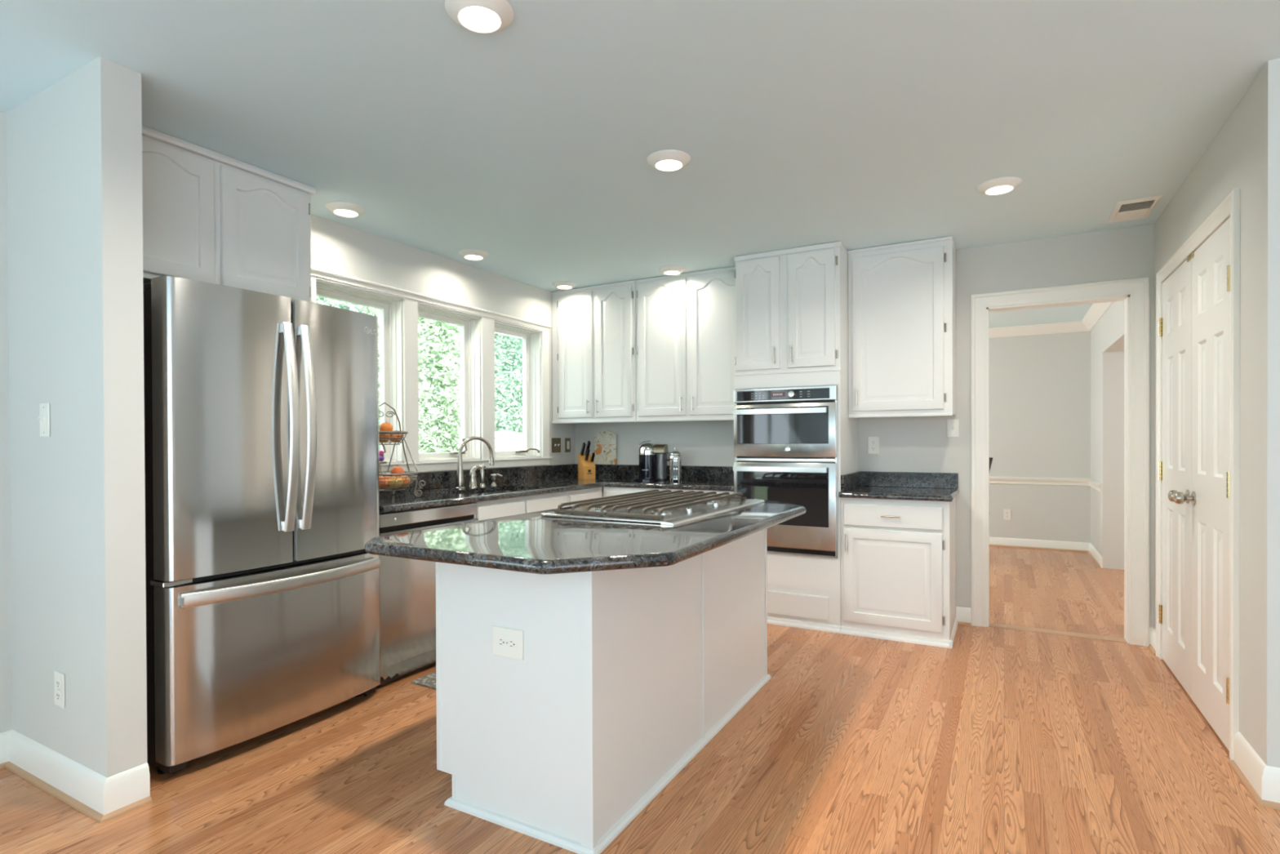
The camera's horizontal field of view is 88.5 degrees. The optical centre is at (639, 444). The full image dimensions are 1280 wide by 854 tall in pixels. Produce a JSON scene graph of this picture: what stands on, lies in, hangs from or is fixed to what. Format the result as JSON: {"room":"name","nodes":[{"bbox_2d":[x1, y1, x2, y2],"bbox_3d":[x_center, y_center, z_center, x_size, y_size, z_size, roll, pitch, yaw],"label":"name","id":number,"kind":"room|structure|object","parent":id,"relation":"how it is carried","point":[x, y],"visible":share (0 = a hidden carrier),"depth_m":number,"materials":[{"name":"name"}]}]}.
{"room":"kitchen","nodes":[
{"label":"kitchen","id":0,"kind":"room"},
{"bbox_2d":[5,57,146,822],"bbox_3d":[-2.096,-0.020,2.367,0.960,2.440,0.144,0,0,29],"label":"wall","id":1,"kind":"structure","parent":0,"point":[74,148],"depth_m":2.20,"materials":[{"name":"white paint"}]},
{"bbox_2d":[38,403,49,436],"bbox_3d":[-2.099,-0.085,2.309,0.072,0.118,0.019,0,0,29],"label":"light switch","id":2,"kind":"object","parent":1,"relation":"attached to","point":[44,408],"visible":1,"depth_m":2.31,"materials":[{"name":"white plastic"}]},
{"bbox_2d":[53,670,65,707],"bbox_3d":[-2.008,0.848,2.272,0.072,0.118,0.008,0,0,29],"label":"wall outlet","id":3,"kind":"object","parent":1,"relation":"attached to","point":[59,677],"visible":1,"depth_m":2.27,"materials":[{"name":"white plastic"}]},
{"bbox_2d":[55,678,60,688],"bbox_3d":[-2.009,0.827,2.270,0.033,0.033,0.002,0,0,29],"label":"receptacle","id":4,"kind":"object","parent":3,"relation":"attached to","point":[57,680],"depth_m":2.27,"materials":[{"name":"white plastic"}]},
{"bbox_2d":[56,690,60,700],"bbox_3d":[-2.009,0.869,2.271,0.033,0.033,0.002,0,0,29],"label":"receptacle","id":5,"kind":"object","parent":3,"relation":"attached to","point":[58,692],"depth_m":2.27,"materials":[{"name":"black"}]},
{"bbox_2d":[100,762,151,823],"bbox_3d":[-1.684,1.137,2.149,0.030,0.125,0.144,0,0,29],"label":"baseboard","id":6,"kind":"structure","parent":1,"relation":"attached to","point":[126,791],"depth_m":2.15,"materials":[{"name":"white paint"}]},
{"bbox_2d":[0,111,574,733],"bbox_3d":[-3.506,-0.004,0.616,0.190,2.440,12.080,0,0,29],"label":"wall","id":7,"kind":"structure","parent":0,"point":[336,247],"depth_m":3.90,"materials":[{"name":"white paint"}]},
{"bbox_2d":[0,729,11,769],"bbox_3d":[-2.791,1.144,1.678,0.030,0.125,1.813,0,0,29],"label":"baseboard","id":8,"kind":"structure","parent":7,"relation":"attached to","point":[4,736],"depth_m":2.45,"materials":[{"name":"white paint"}]},
{"bbox_2d":[142,125,315,302],"bbox_3d":[-1.952,-0.948,2.885,0.366,0.587,0.911,0,0,29],"label":"upper cabinet","id":9,"kind":"object","parent":7,"relation":"attached to","point":[211,216],"visible":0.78,"depth_m":2.82,"materials":[{"name":"white paint"}]},
{"bbox_2d":[315,280,403,463],"bbox_3d":[-1.704,-0.391,3.890,0.170,1.020,0.600,0,0,29],"label":"window","id":10,"kind":"structure","parent":7,"relation":"in","point":[390,308],"depth_m":4.12,"materials":[{"name":"white paint"}]},
{"bbox_2d":[311,266,552,474],"bbox_3d":[-1.279,-0.392,4.444,0.036,1.141,2.240,0,0,29],"label":"trim","id":11,"kind":"structure","parent":7,"relation":"attached to","point":[411,300],"depth_m":4.44,"materials":[{"name":"white paint"}]},
{"bbox_2d":[378,450,386,463],"bbox_3d":[-1.555,0.077,3.949,0.036,0.080,0.060,0,0,29],"label":"ornament","id":12,"kind":"object","parent":11,"relation":"on","point":[381,458],"visible":0.89,"depth_m":3.94,"materials":[{"name":"purple glass"}]},
{"bbox_2d":[417,302,480,462],"bbox_3d":[-1.362,-0.396,4.507,0.170,1.020,0.590,0,0,29],"label":"window","id":13,"kind":"structure","parent":7,"relation":"in","point":[469,325],"depth_m":4.73,"materials":[{"name":"white paint"}]},
{"bbox_2d":[494,320,541,458],"bbox_3d":[-1.018,-0.402,5.128,0.170,1.020,0.571,0,0,29],"label":"window","id":14,"kind":"structure","parent":7,"relation":"in","point":[531,404],"depth_m":5.34,"materials":[{"name":"white paint"}]},
{"bbox_2d":[551,437,560,452],"bbox_3d":[-0.696,0.010,5.512,0.019,0.122,0.125,0,0,29],"label":"light switch","id":15,"kind":"object","parent":7,"relation":"attached to","point":[556,442],"visible":1,"depth_m":5.51,"materials":[{"name":"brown metal"}]},
{"bbox_2d":[378,463,733,493],"bbox_3d":[-0.456,0.235,4.210,1.700,0.107,2.599,0,0,29],"label":"backsplash","id":16,"kind":"structure","parent":7,"relation":"attached to","point":[433,480],"depth_m":5.11,"materials":[{"name":"stone"}]},
{"bbox_2d":[564,438,570,452],"bbox_3d":[-0.620,0.009,5.660,0.009,0.122,0.078,0,0,29],"label":"light switch","id":17,"kind":"object","parent":7,"relation":"attached to","point":[567,441],"visible":1,"depth_m":5.65,"materials":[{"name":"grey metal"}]},
{"bbox_2d":[0,0,1279,328],"bbox_3d":[0.732,-1.365,0.497,8.000,0.250,16.400,0,0,29],"label":"ceiling","id":18,"kind":"structure","parent":0,"point":[527,144],"depth_m":2.43,"materials":[{"name":"white paint"}]},
{"bbox_2d":[325,201,365,217],"bbox_3d":[-1.558,-1.235,3.482,0.192,0.028,0.192,0,0,29],"label":"recessed light","id":19,"kind":"object","parent":18,"relation":"in","point":[339,208],"visible":1,"depth_m":3.44,"materials":[{"name":"white paint"}]},
{"bbox_2d":[458,249,488,260],"bbox_3d":[-1.097,-1.242,4.336,0.192,0.028,0.192,0,0,29],"label":"recessed light","id":20,"kind":"object","parent":18,"relation":"in","point":[473,255],"visible":1,"depth_m":4.29,"materials":[{"name":"white paint"}]},
{"bbox_2d":[444,0,513,33],"bbox_3d":[-0.460,-1.229,1.885,0.192,0.028,0.192,0,0,29],"label":"recessed light","id":21,"kind":"object","parent":18,"relation":"in","point":[479,16],"visible":1,"depth_m":1.87,"materials":[{"name":"white paint"}]},
{"bbox_2d":[552,280,577,288],"bbox_3d":[-0.595,-1.249,5.189,0.192,0.028,0.192,0,0,29],"label":"recessed light","id":22,"kind":"object","parent":18,"relation":"in","point":[562,284],"visible":1,"depth_m":5.14,"materials":[{"name":"white paint"}]},
{"bbox_2d":[647,150,690,171],"bbox_3d":[0.127,-1.238,2.892,0.192,0.028,0.192,0,0,29],"label":"recessed light","id":23,"kind":"object","parent":18,"relation":"in","point":[663,160],"visible":1,"depth_m":2.86,"materials":[{"name":"white paint"}]},
{"bbox_2d":[658,266,685,275],"bbox_3d":[0.232,-1.250,4.754,0.192,0.028,0.192,0,0,29],"label":"recessed light","id":24,"kind":"object","parent":18,"relation":"in","point":[668,270],"visible":1,"depth_m":4.71,"materials":[{"name":"white paint"}]},
{"bbox_2d":[977,177,1022,195],"bbox_3d":[1.746,-1.246,3.195,0.192,0.028,0.192,0,0,29],"label":"recessed light","id":25,"kind":"object","parent":18,"relation":"in","point":[1002,185],"visible":1,"depth_m":3.16,"materials":[{"name":"white paint"}]},
{"bbox_2d":[1106,195,1162,222],"bbox_3d":[2.661,-1.259,3.546,0.190,0.014,0.370,0,0,29],"label":"ceiling vent","id":26,"kind":"object","parent":18,"relation":"in","point":[1139,208],"visible":1,"depth_m":3.52,"materials":[{"name":"white metal"}]},
{"bbox_2d":[0,546,1279,853],"bbox_3d":[0.743,1.250,0.514,8.000,0.100,16.400,0,0,29],"label":"floor","id":27,"kind":"structure","parent":0,"point":[999,740],"depth_m":2.41,"materials":[{"name":"brown wood"}]},
{"bbox_2d":[143,275,380,773],"bbox_3d":[-1.699,0.300,2.845,0.790,1.790,0.918,0,0,29],"label":"refrigerator","id":28,"kind":"object","parent":27,"relation":"on","point":[261,409],"visible":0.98,"depth_m":2.54,"materials":[{"name":"grey metal"}]},
{"bbox_2d":[410,671,435,688],"bbox_3d":[-0.703,1.181,3.543,0.505,0.012,0.900,0,0,29],"label":"floor mat","id":29,"kind":"object","parent":27,"relation":"on","point":[428,680],"visible":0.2,"depth_m":3.27,"materials":[{"name":"beige fabric"}]},
{"bbox_2d":[376,502,478,686],"bbox_3d":[-1.362,0.753,3.601,0.646,0.832,0.668,0,0,29],"label":"dishwasher","id":30,"kind":"object","parent":27,"relation":"on","point":[407,586],"visible":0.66,"depth_m":3.32,"materials":[{"name":"grey metal"}]},
{"bbox_2d":[473,491,567,520],"bbox_3d":[-0.978,0.755,4.295,0.692,0.856,0.905,0,0,29],"label":"base cabinet","id":31,"kind":"object","parent":27,"relation":"on","point":[489,509],"visible":0.06,"depth_m":4.07,"materials":[{"name":"white paint"}]},
{"bbox_2d":[566,487,602,506],"bbox_3d":[-0.647,0.750,4.892,0.692,0.856,0.450,0,0,29],"label":"base cabinet","id":32,"kind":"object","parent":27,"relation":"on","point":[591,493],"visible":0.04,"depth_m":4.71,"materials":[{"name":"white paint"}]},
{"bbox_2d":[435,528,771,853],"bbox_3d":[-0.017,0.768,2.762,0.643,0.842,1.641,0,0,29],"label":"kitchen island","id":33,"kind":"object","parent":27,"relation":"on","point":[624,677],"visible":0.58,"depth_m":2.11,"materials":[{"name":"white paint"}]},
{"bbox_2d":[492,625,523,660],"bbox_3d":[-0.416,0.622,2.060,0.124,0.092,0.008,0,0,29],"label":"wall outlet","id":34,"kind":"object","parent":33,"relation":"attached to","point":[506,642],"visible":1,"depth_m":2.06,"materials":[{"name":"white plastic"}]},
{"bbox_2d":[497,636,506,647],"bbox_3d":[-0.435,0.622,2.068,0.033,0.033,0.002,0,0,29],"label":"receptacle","id":35,"kind":"object","parent":34,"relation":"attached to","point":[501,641],"depth_m":2.07,"materials":[{"name":"white plastic"}]},
{"bbox_2d":[507,638,516,648],"bbox_3d":[-0.398,0.622,2.047,0.033,0.033,0.002,0,0,29],"label":"receptacle","id":36,"kind":"object","parent":34,"relation":"attached to","point":[512,642],"depth_m":2.05,"materials":[{"name":"white plastic"}]},
{"bbox_2d":[364,500,806,574],"bbox_3d":[-0.015,0.327,2.767,1.052,0.040,1.998,0,0,29],"label":"island countertop","id":37,"kind":"structure","parent":33,"relation":"on","point":[534,543],"depth_m":2.13,"materials":[{"name":"stone"}]},
{"bbox_2d":[540,488,764,524],"bbox_3d":[0.110,0.278,3.118,0.640,0.052,1.082,0,0,29],"label":"gas cooktop","id":38,"kind":"object","parent":37,"relation":"in","point":[666,507],"visible":1,"depth_m":2.90,"materials":[{"name":"silver metal"}]},
{"bbox_2d":[603,486,733,497],"bbox_3d":[0.309,0.747,4.917,1.060,0.856,0.619,0,0,29],"label":"base cabinet","id":39,"kind":"object","parent":27,"relation":"on","point":[607,491],"visible":0.02,"depth_m":4.83,"materials":[{"name":"white paint"}]},
{"bbox_2d":[378,463,733,513],"bbox_3d":[-0.456,0.253,4.210,1.700,0.143,2.599,0,0,29],"label":"countertop","id":40,"kind":"structure","parent":39,"relation":"on","point":[438,491],"depth_m":4.65,"materials":[{"name":"stone"}]},
{"bbox_2d":[378,402,426,497],"bbox_3d":[-1.413,0.031,3.641,0.354,0.526,0.354,0,0,41],"label":"fruit stand","id":41,"kind":"object","parent":40,"relation":"on","point":[406,473],"visible":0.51,"depth_m":3.62,"materials":[{"name":"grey metal"}]},
{"bbox_2d":[378,476,386,488],"bbox_3d":[-1.405,0.207,3.552,0.074,0.072,0.073,0,0,29],"label":"apple","id":42,"kind":"object","parent":41,"relation":"in","point":[380,479],"visible":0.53,"depth_m":3.53,"materials":[{"name":"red food"}]},
{"bbox_2d":[378,430,390,441],"bbox_3d":[-1.402,-0.042,3.588,0.072,0.070,0.071,0,0,29],"label":"orange","id":43,"kind":"object","parent":41,"relation":"in","point":[383,430],"visible":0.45,"depth_m":3.56,"materials":[{"name":"orange food"}]},
{"bbox_2d":[378,421,392,431],"bbox_3d":[-1.404,-0.090,3.635,0.072,0.070,0.071,0,0,29],"label":"orange","id":44,"kind":"object","parent":41,"relation":"in","point":[386,426],"visible":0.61,"depth_m":3.61,"materials":[{"name":"orange food"}]},
{"bbox_2d":[383,475,391,487],"bbox_3d":[-1.399,0.206,3.644,0.072,0.070,0.071,0,0,29],"label":"orange","id":45,"kind":"object","parent":41,"relation":"in","point":[388,476],"visible":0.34,"depth_m":3.62,"materials":[{"name":"orange food"}]},
{"bbox_2d":[378,433,406,444],"bbox_3d":[-1.413,-0.030,3.640,0.234,0.067,0.234,0,0,29],"label":"basket","id":46,"kind":"object","parent":41,"relation":"on","point":[384,435],"depth_m":3.58,"materials":[{"name":"grey metal"}]},
{"bbox_2d":[388,475,403,488],"bbox_3d":[-1.338,0.206,3.601,0.074,0.072,0.073,0,0,29],"label":"peach","id":47,"kind":"object","parent":41,"relation":"in","point":[400,478],"visible":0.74,"depth_m":3.58,"materials":[{"name":"orange food"}]},
{"bbox_2d":[389,430,402,441],"bbox_3d":[-1.361,-0.043,3.663,0.072,0.070,0.071,0,0,29],"label":"orange","id":48,"kind":"object","parent":41,"relation":"in","point":[396,430],"visible":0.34,"depth_m":3.64,"materials":[{"name":"orange food"}]},
{"bbox_2d":[378,471,418,491],"bbox_3d":[-1.412,0.205,3.642,0.354,0.097,0.354,0,0,29],"label":"basket","id":49,"kind":"object","parent":41,"relation":"on","point":[406,473],"depth_m":3.58,"materials":[{"name":"grey metal"}]},
{"bbox_2d":[400,475,410,486],"bbox_3d":[-1.323,0.206,3.679,0.074,0.072,0.073,0,0,29],"label":"orange","id":50,"kind":"object","parent":41,"relation":"in","point":[402,478],"visible":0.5,"depth_m":3.65,"materials":[{"name":"orange food"}]},
{"bbox_2d":[390,465,404,476],"bbox_3d":[-1.349,0.150,3.652,0.070,0.068,0.069,0,0,29],"label":"peach","id":51,"kind":"object","parent":50,"relation":"on","point":[395,469],"visible":0.8,"depth_m":3.63,"materials":[{"name":"orange food"}]},
{"bbox_2d":[454,435,493,488],"bbox_3d":[-1.096,0.119,4.353,0.064,0.343,0.290,0,0,40],"label":"kitchen faucet","id":52,"kind":"object","parent":40,"relation":"on","point":[460,481],"visible":1,"depth_m":4.26,"materials":[{"name":"silver metal"}]},
{"bbox_2d":[467,465,482,488],"bbox_3d":[-1.103,0.215,4.383,0.067,0.150,0.099,0,0,29],"label":"lever","id":53,"kind":"object","parent":40,"relation":"on","point":[472,480],"visible":1,"depth_m":4.35,"materials":[{"name":"silver metal"}]},
{"bbox_2d":[478,463,485,487],"bbox_3d":[-1.068,0.210,4.449,0.048,0.159,0.049,0,0,29],"label":"sprayer","id":54,"kind":"object","parent":40,"relation":"on","point":[482,484],"visible":0.98,"depth_m":4.44,"materials":[{"name":"silver metal"}]},
{"bbox_2d":[471,490,510,494],"bbox_3d":[-0.940,0.407,4.194,0.392,0.158,0.730,0,0,29],"label":"sink","id":55,"kind":"object","parent":40,"relation":"in","point":[503,491],"visible":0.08,"depth_m":4.45,"materials":[{"name":"silver metal"}]},
{"bbox_2d":[490,473,502,485],"bbox_3d":[-0.995,0.246,4.544,0.082,0.085,0.044,0,0,11],"label":"soap dispenser","id":56,"kind":"object","parent":40,"relation":"on","point":[493,477],"visible":1,"depth_m":4.53,"materials":[{"name":"silver metal"}]},
{"bbox_2d":[577,453,595,479],"bbox_3d":[-0.438,0.179,5.388,0.100,0.205,0.151,0,0,-24],"label":"knife block","id":57,"kind":"object","parent":40,"relation":"on","point":[586,469],"visible":0.98,"depth_m":5.33,"materials":[{"name":"brown wood"}]},
{"bbox_2d":[580,442,586,456],"bbox_3d":[-0.465,0.042,5.377,0.021,0.111,0.094,0,0,-24],"label":"kitchen knife","id":58,"kind":"object","parent":57,"relation":"in","point":[582,451],"visible":1,"depth_m":5.37,"materials":[{"name":"black plastic"}]},
{"bbox_2d":[584,448,590,461],"bbox_3d":[-0.427,0.086,5.336,0.021,0.106,0.089,0,0,-24],"label":"kitchen knife","id":59,"kind":"object","parent":57,"relation":"in","point":[587,455],"visible":1,"depth_m":5.33,"materials":[{"name":"black plastic"}]},
{"bbox_2d":[584,440,591,454],"bbox_3d":[-0.428,0.034,5.392,0.021,0.123,0.103,0,0,-24],"label":"kitchen knife","id":60,"kind":"object","parent":57,"relation":"in","point":[588,442],"visible":0.6,"depth_m":5.37,"materials":[{"name":"black plastic"}]},
{"bbox_2d":[590,452,595,462],"bbox_3d":[-0.384,0.109,5.348,0.021,0.079,0.068,0,0,-24],"label":"kitchen knife","id":61,"kind":"object","parent":57,"relation":"in","point":[593,454],"visible":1,"depth_m":5.34,"materials":[{"name":"black plastic"}]},
{"bbox_2d":[594,429,617,464],"bbox_3d":[-0.295,0.025,5.586,0.220,0.295,0.015,0,0,29],"label":"cutting board","id":62,"kind":"object","parent":40,"relation":"on","point":[605,441],"visible":0.99,"depth_m":5.58,"materials":[{"name":"beige stone"}]},
{"bbox_2d":[633,440,669,480],"bbox_3d":[0.084,0.127,5.119,0.256,0.309,0.266,0,0,15],"label":"coffee machine","id":63,"kind":"object","parent":40,"relation":"on","point":[652,457],"visible":0.98,"depth_m":5.11,"materials":[{"name":"black"}]},
{"bbox_2d":[664,447,682,481],"bbox_3d":[0.262,0.153,5.006,0.099,0.256,0.126,-1,0,-41],"label":"press","id":64,"kind":"object","parent":40,"relation":"on","point":[675,457],"visible":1,"depth_m":4.96,"materials":[{"name":"silver glass"}]},
{"bbox_2d":[733,240,857,633],"bbox_3d":[1.075,-0.044,4.493,0.709,2.437,0.613,0,0,29],"label":"tall cabinet","id":65,"kind":"object","parent":27,"relation":"on","point":[791,305],"visible":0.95,"depth_m":4.23,"materials":[{"name":"white paint"}]},
{"bbox_2d":[733,384,837,557],"bbox_3d":[1.042,0.169,4.458,0.674,1.079,0.593,0,0,29],"label":"wall oven","id":66,"kind":"object","parent":65,"relation":"in","point":[785,438],"visible":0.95,"depth_m":4.21,"materials":[{"name":"grey metal"}]},
{"bbox_2d":[840,496,958,648],"bbox_3d":[1.655,0.752,4.178,0.631,0.844,0.613,0,0,29],"label":"base cabinet","id":67,"kind":"object","parent":27,"relation":"on","point":[898,557],"visible":0.99,"depth_m":3.94,"materials":[{"name":"white paint"}]},
{"bbox_2d":[839,471,959,502],"bbox_3d":[1.657,0.260,4.177,0.638,0.137,0.609,0,0,29],"label":"countertop","id":68,"kind":"structure","parent":67,"relation":"on","point":[910,486],"depth_m":4.30,"materials":[{"name":"stone"}]},
{"bbox_2d":[989,457,993,471],"bbox_3d":[3.241,0.638,6.593,0.524,1.030,0.506,0,0,29],"label":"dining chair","id":69,"kind":"object","parent":27,"relation":"on","point":[990,458],"visible":0.06,"depth_m":6.65,"materials":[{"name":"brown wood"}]},
{"bbox_2d":[574,223,1154,627],"bbox_3d":[2.734,-0.049,3.996,7.490,2.440,0.120,0,0,29],"label":"wall","id":70,"kind":"structure","parent":0,"point":[914,444],"depth_m":4.27,"materials":[{"name":"white paint"}]},
{"bbox_2d":[551,280,636,423],"bbox_3d":[-0.315,-0.718,5.391,0.796,1.090,0.380,0,0,29],"label":"upper cabinet","id":71,"kind":"object","parent":70,"relation":"attached to","point":[593,328],"visible":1,"depth_m":5.24,"materials":[{"name":"white paint"}]},
{"bbox_2d":[635,266,735,422],"bbox_3d":[0.428,-0.718,4.979,0.896,1.090,0.380,0,0,29],"label":"upper cabinet","id":72,"kind":"object","parent":70,"relation":"attached to","point":[686,334],"visible":0.84,"depth_m":4.86,"materials":[{"name":"white paint"}]},
{"bbox_2d":[867,436,879,453],"bbox_3d":[1.613,0.009,4.543,0.072,0.118,0.008,0,0,29],"label":"wall outlet","id":73,"kind":"object","parent":70,"relation":"attached to","point":[873,442],"visible":1,"depth_m":4.54,"materials":[{"name":"white plastic"}]},
{"bbox_2d":[840,471,958,491],"bbox_3d":[1.666,0.242,4.200,0.632,0.101,0.559,0,0,29],"label":"backsplash","id":74,"kind":"structure","parent":70,"relation":"attached to","point":[898,479],"depth_m":4.40,"materials":[{"name":"stone"}]},
{"bbox_2d":[847,235,955,417],"bbox_3d":[1.700,-0.719,4.274,0.618,1.090,0.380,0,0,29],"label":"upper cabinet","id":75,"kind":"object","parent":70,"relation":"attached to","point":[902,296],"visible":1,"depth_m":4.13,"materials":[{"name":"white paint"}]},
{"bbox_2d":[946,418,959,436],"bbox_3d":[2.046,-0.104,4.296,0.072,0.118,0.019,0,0,29],"label":"light switch","id":76,"kind":"object","parent":70,"relation":"attached to","point":[953,424],"visible":1,"depth_m":4.30,"materials":[{"name":"white plastic"}]},
{"bbox_2d":[955,606,970,626],"bbox_3d":[2.101,1.117,4.270,0.087,0.110,0.030,0,0,29],"label":"baseboard","id":77,"kind":"structure","parent":70,"relation":"attached to","point":[962,614],"depth_m":4.27,"materials":[{"name":"white paint"}]},
{"bbox_2d":[988,622,1126,642],"bbox_3d":[2.577,1.170,4.087,0.719,0.002,0.090,0,0,29],"label":"threshold","id":78,"kind":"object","parent":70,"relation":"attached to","point":[991,624],"depth_m":4.07,"materials":[{"name":"brown wood"}]},
{"bbox_2d":[970,276,1150,646],"bbox_3d":[2.575,0.103,4.085,0.923,2.135,0.160,0,0,29],"label":"trim","id":79,"kind":"structure","parent":70,"relation":"attached to","point":[1135,292],"depth_m":3.92,"materials":[{"name":"white paint"}]},
{"bbox_2d":[1149,626,1152,644],"bbox_3d":[2.956,1.116,3.796,0.022,0.110,0.030,0,0,29],"label":"baseboard","id":80,"kind":"structure","parent":70,"relation":"attached to","point":[1150,628],"depth_m":3.80,"materials":[{"name":"white paint"}]},
{"bbox_2d":[989,331,1090,542],"bbox_3d":[4.143,-0.076,7.376,6.300,2.440,0.120,0,0,29],"label":"wall","id":81,"kind":"structure","parent":0,"point":[1040,384],"depth_m":7.18,"materials":[{"name":"white paint"}]},
{"bbox_2d":[1003,509,1010,519],"bbox_3d":[4.098,0.785,7.335,0.072,0.118,0.008,0,0,29],"label":"wall outlet","id":82,"kind":"object","parent":81,"relation":"attached to","point":[1006,513],"visible":1,"depth_m":7.33,"materials":[{"name":"white plastic"}]},
{"bbox_2d":[989,476,1088,485],"bbox_3d":[3.102,0.405,7.869,3.800,0.080,0.034,0,0,29],"label":"trim","id":83,"kind":"structure","parent":81,"relation":"attached to","point":[999,480],"depth_m":7.17,"materials":[{"name":"white paint"}]},
{"bbox_2d":[989,536,1089,551],"bbox_3d":[3.105,1.095,7.875,3.800,0.100,0.030,0,0,29],"label":"baseboard","id":84,"kind":"structure","parent":81,"relation":"attached to","point":[993,541],"depth_m":7.18,"materials":[{"name":"white paint"}]},
{"bbox_2d":[989,320,1090,337],"bbox_3d":[3.083,-1.244,7.836,3.800,0.100,0.085,0,0,29],"label":"trim","id":85,"kind":"structure","parent":81,"relation":"attached to","point":[1070,326],"depth_m":7.14,"materials":[{"name":"white paint"}]},
{"bbox_2d":[1090,300,1124,569],"bbox_3d":[4.048,-0.063,5.348,0.300,2.440,3.520,0,0,29],"label":"wall","id":86,"kind":"structure","parent":0,"point":[1107,336],"depth_m":6.08,"materials":[{"name":"white paint"}]},
{"bbox_2d":[1087,478,1102,492],"bbox_3d":[4.524,0.408,6.551,0.034,0.080,0.960,0,0,29],"label":"trim","id":87,"kind":"structure","parent":86,"relation":"attached to","point":[1098,486],"depth_m":6.41,"materials":[{"name":"white paint"}]},
{"bbox_2d":[1087,542,1102,568],"bbox_3d":[4.524,1.098,6.546,0.030,0.100,0.980,0,0,29],"label":"baseboard","id":88,"kind":"structure","parent":86,"relation":"attached to","point":[1093,553],"depth_m":6.43,"materials":[{"name":"white paint"}]},
{"bbox_2d":[1081,302,1113,330],"bbox_3d":[3.876,-1.233,5.434,0.085,0.100,3.520,0,0,29],"label":"trim","id":89,"kind":"structure","parent":86,"relation":"attached to","point":[1097,310],"depth_m":6.23,"materials":[{"name":"white paint"}]},
{"bbox_2d":[1153,58,1279,767],"bbox_3d":[4.021,-0.043,2.145,3.443,2.440,1.870,0,0,29],"label":"wall","id":90,"kind":"structure","parent":0,"point":[1244,154],"depth_m":2.27,"materials":[{"name":"white paint"}]},
{"bbox_2d":[1148,627,1155,654],"bbox_3d":[2.915,1.117,3.730,0.030,0.110,0.185,0,0,29],"label":"baseboard","id":91,"kind":"structure","parent":90,"relation":"attached to","point":[1152,646],"depth_m":3.74,"materials":[{"name":"white paint"}]},
{"bbox_2d":[1158,254,1191,697],"bbox_3d":[2.673,0.146,3.315,0.110,2.042,0.648,0,0,29],"label":"door","id":92,"kind":"structure","parent":90,"relation":"in","point":[1175,612],"depth_m":3.25,"materials":[{"name":"white paint"}]},
{"bbox_2d":[1155,188,1239,759],"bbox_3d":[2.532,0.117,3.031,0.022,2.120,1.395,0,0,29],"label":"trim","id":93,"kind":"structure","parent":90,"relation":"attached to","point":[1229,206],"depth_m":2.43,"materials":[{"name":"white paint"}]},
{"bbox_2d":[1173,217,1230,751],"bbox_3d":[2.362,0.151,2.753,0.110,2.042,0.629,0,0,29],"label":"door","id":94,"kind":"structure","parent":90,"relation":"in","point":[1209,498],"depth_m":2.74,"materials":[{"name":"white paint"}]},
{"bbox_2d":[1228,731,1266,804],"bbox_3d":[2.117,1.121,2.289,0.030,0.125,0.320,0,0,29],"label":"baseboard","id":95,"kind":"structure","parent":90,"relation":"attached to","point":[1247,765],"depth_m":2.28,"materials":[{"name":"white paint"}]},
{"bbox_2d":[1257,765,1279,809],"bbox_3d":[2.747,1.122,1.775,1.630,0.125,0.030,0,0,29],"label":"baseboard","id":96,"kind":"structure","parent":90,"relation":"attached to","point":[1271,775],"depth_m":2.15,"materials":[{"name":"white paint"}]},
{"label":"outside","id":97,"kind":"structure","parent":0,"visible":0},
{"bbox_3d":[-14.216,1.842,19.323,36.400,0.100,70.000,0,0,29],"label":"ground","id":98,"kind":"structure","parent":97,"visible":0},
{"bbox_2d":[315,296,342,307],"bbox_3d":[-4.236,-0.705,6.808,2.134,5.084,2.417,0,0,29],"label":"tree","id":99,"kind":"object","parent":98,"relation":"on","point":[331,300],"visible":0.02,"depth_m":7.23,"materials":[{"name":"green plant"}]},
{"bbox_2d":[316,297,447,452],"bbox_3d":[-6.041,-2.064,13.841,3.385,7.724,4.605,0,0,29],"label":"tree","id":100,"kind":"object","parent":98,"relation":"on","point":[346,306],"visible":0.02,"depth_m":13.70,"materials":[{"name":"green plant"}]},
{"bbox_2d":[360,306,498,453],"bbox_3d":[-2.768,-0.607,8.619,1.650,4.854,2.130,0,0,29],"label":"tree","id":101,"kind":"object","parent":98,"relation":"on","point":[446,358],"visible":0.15,"depth_m":8.17,"materials":[{"name":"green plant"}]},
{"bbox_2d":[431,329,522,450],"bbox_3d":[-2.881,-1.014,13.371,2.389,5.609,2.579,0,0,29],"label":"tree","id":102,"kind":"object","parent":98,"relation":"on","point":[515,416],"visible":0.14,"depth_m":12.73,"materials":[{"name":"green plant"}]},
{"bbox_2d":[495,430,522,450],"bbox_3d":[-2.088,0.757,11.738,0.090,2.070,2.100,0,0,29],"label":"fence","id":103,"kind":"object","parent":98,"relation":"on","point":[507,440],"visible":0.17,"depth_m":11.35,"materials":[{"name":"white plastic"}]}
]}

